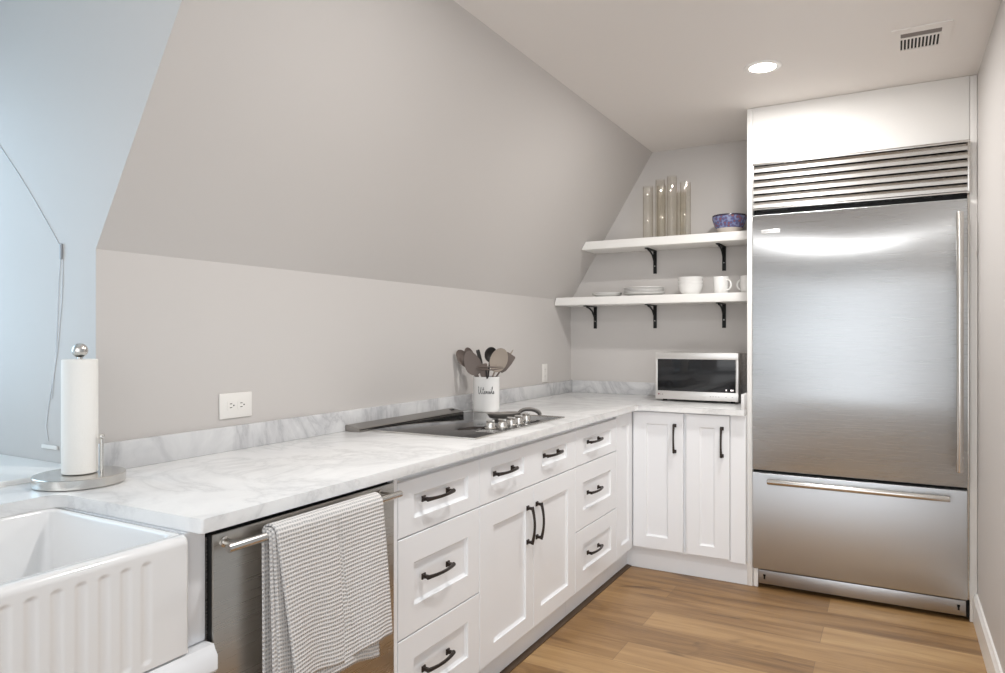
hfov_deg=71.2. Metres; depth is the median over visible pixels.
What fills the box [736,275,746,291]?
mug
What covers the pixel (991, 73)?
wall
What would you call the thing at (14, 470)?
trim
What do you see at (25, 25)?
wall
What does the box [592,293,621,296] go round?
plate
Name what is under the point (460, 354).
spoon
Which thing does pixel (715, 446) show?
base cabinet
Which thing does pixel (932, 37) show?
ceiling vent
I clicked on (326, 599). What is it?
dish towel
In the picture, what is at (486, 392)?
utensil crock
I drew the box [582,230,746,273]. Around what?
wall shelf
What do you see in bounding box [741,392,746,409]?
backsplash
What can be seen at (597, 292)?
plate
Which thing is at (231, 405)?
receptacle
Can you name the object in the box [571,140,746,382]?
wall
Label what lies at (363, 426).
downdraft vent
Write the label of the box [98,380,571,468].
backsplash
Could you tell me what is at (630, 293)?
plate
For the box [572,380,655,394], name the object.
backsplash
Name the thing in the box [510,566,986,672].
floor
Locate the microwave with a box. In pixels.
[656,352,746,402]
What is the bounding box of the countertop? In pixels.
[0,380,746,533]
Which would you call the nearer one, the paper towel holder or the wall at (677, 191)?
the paper towel holder
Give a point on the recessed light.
(762, 66)
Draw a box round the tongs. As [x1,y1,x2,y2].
[476,366,503,378]
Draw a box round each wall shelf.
[555,292,746,328]
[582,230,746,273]
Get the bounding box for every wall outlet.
[219,391,251,419]
[542,364,546,382]
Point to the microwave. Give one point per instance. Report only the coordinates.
(706, 376)
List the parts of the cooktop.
knob, knob, knob, knob, knob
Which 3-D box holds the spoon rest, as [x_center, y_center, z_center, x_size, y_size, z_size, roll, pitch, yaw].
[0.049,0.347,3.202,0.261,0.045,0.084,0,0,-27]
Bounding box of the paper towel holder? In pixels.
[31,343,125,491]
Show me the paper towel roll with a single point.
(79, 377)
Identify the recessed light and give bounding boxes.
[744,60,781,73]
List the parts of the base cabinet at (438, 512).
drawer, drawer, drawer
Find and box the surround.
[747,75,976,621]
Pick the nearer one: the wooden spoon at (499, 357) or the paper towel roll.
the paper towel roll
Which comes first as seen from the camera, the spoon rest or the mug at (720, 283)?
the spoon rest
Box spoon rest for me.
[487,407,541,418]
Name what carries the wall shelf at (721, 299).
attached to the wall at (677, 191)
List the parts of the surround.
panel, panel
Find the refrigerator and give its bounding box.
[752,139,969,616]
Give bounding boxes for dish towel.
[262,492,392,672]
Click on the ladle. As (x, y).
(490, 350)
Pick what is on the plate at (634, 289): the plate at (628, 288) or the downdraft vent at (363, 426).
the plate at (628, 288)
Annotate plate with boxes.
[592,292,621,293]
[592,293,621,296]
[623,286,664,288]
[623,288,664,289]
[623,291,664,292]
[623,292,664,295]
[624,289,664,291]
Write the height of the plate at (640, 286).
0.018 m
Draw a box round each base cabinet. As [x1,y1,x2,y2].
[61,508,217,672]
[397,457,478,672]
[475,429,574,672]
[566,417,615,614]
[608,411,685,579]
[684,413,746,584]
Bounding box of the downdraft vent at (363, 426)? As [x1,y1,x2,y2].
[345,408,463,431]
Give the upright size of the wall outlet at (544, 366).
0.116 m
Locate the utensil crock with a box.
[473,376,499,411]
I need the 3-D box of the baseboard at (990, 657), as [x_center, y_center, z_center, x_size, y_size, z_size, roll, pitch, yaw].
[1.766,1.225,2.507,0.016,0.132,1.499,0,0,29]
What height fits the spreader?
0.292 m
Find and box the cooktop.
[368,411,564,439]
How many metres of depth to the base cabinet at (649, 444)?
3.83 m
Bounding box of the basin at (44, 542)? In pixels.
[0,508,179,583]
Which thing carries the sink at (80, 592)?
in the countertop
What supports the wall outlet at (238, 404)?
attached to the wall at (307, 207)
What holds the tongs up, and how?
in the utensil crock
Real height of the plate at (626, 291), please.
0.018 m
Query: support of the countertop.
on the base cabinet at (649, 444)
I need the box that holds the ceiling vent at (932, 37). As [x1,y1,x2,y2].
[891,19,952,58]
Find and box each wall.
[0,0,50,461]
[51,0,652,462]
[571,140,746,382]
[977,0,1004,672]
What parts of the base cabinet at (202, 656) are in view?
moulding, panel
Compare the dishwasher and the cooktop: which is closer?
the dishwasher
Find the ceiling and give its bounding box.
[454,0,1000,151]
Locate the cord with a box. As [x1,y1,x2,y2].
[0,146,62,449]
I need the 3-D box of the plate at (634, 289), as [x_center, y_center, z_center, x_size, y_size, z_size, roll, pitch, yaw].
[0.885,-0.278,4.390,0.256,0.018,0.256,0,0,29]
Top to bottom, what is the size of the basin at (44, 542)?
0.239 m
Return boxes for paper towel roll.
[61,359,97,474]
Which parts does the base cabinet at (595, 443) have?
drawer, drawer, drawer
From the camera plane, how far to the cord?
2.03 m
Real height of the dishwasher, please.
0.884 m
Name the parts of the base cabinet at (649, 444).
door, door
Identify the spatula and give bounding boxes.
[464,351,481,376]
[495,352,514,376]
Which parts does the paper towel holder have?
ball knob, tension arm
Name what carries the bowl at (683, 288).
on the wall shelf at (721, 299)
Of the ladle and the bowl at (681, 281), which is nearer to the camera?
the ladle
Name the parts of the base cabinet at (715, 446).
door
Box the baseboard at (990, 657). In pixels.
[973,594,1002,672]
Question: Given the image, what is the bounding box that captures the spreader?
[476,350,482,363]
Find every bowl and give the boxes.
[678,276,702,280]
[678,280,702,283]
[678,284,703,293]
[712,213,746,231]
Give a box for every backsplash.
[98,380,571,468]
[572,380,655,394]
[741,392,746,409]
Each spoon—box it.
[456,350,476,376]
[489,348,507,376]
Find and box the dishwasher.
[205,479,402,672]
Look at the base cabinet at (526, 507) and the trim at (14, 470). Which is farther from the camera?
the base cabinet at (526, 507)
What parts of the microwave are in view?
door glass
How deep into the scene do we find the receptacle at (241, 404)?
2.36 m
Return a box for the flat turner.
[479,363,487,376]
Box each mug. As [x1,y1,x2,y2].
[713,276,731,292]
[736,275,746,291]
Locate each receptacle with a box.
[227,401,235,410]
[237,400,245,409]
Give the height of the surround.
2.472 m
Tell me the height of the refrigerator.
2.178 m
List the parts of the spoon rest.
dish, loop handle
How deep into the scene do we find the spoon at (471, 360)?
3.50 m
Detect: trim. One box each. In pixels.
[0,454,60,486]
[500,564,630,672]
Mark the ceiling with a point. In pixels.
(670, 74)
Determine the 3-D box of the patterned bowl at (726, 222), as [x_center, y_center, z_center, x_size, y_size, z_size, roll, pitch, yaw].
[1.337,-0.656,4.134,0.196,0.111,0.196,0,0,29]
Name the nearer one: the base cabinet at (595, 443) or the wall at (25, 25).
the wall at (25, 25)
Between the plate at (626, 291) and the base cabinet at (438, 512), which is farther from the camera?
the plate at (626, 291)
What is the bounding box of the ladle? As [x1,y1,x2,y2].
[485,347,495,376]
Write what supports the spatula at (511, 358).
in the utensil crock
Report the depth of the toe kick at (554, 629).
3.14 m
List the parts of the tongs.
arm, arm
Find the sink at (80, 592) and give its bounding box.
[0,508,187,672]
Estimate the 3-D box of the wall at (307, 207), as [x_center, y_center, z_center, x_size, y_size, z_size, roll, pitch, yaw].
[-0.175,0.055,3.272,0.791,2.473,3.258,0,0,29]
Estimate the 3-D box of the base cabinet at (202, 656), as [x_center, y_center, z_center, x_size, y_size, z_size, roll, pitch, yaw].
[-1.107,0.849,1.247,0.691,0.884,0.894,0,0,29]
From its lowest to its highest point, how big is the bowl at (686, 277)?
0.062 m

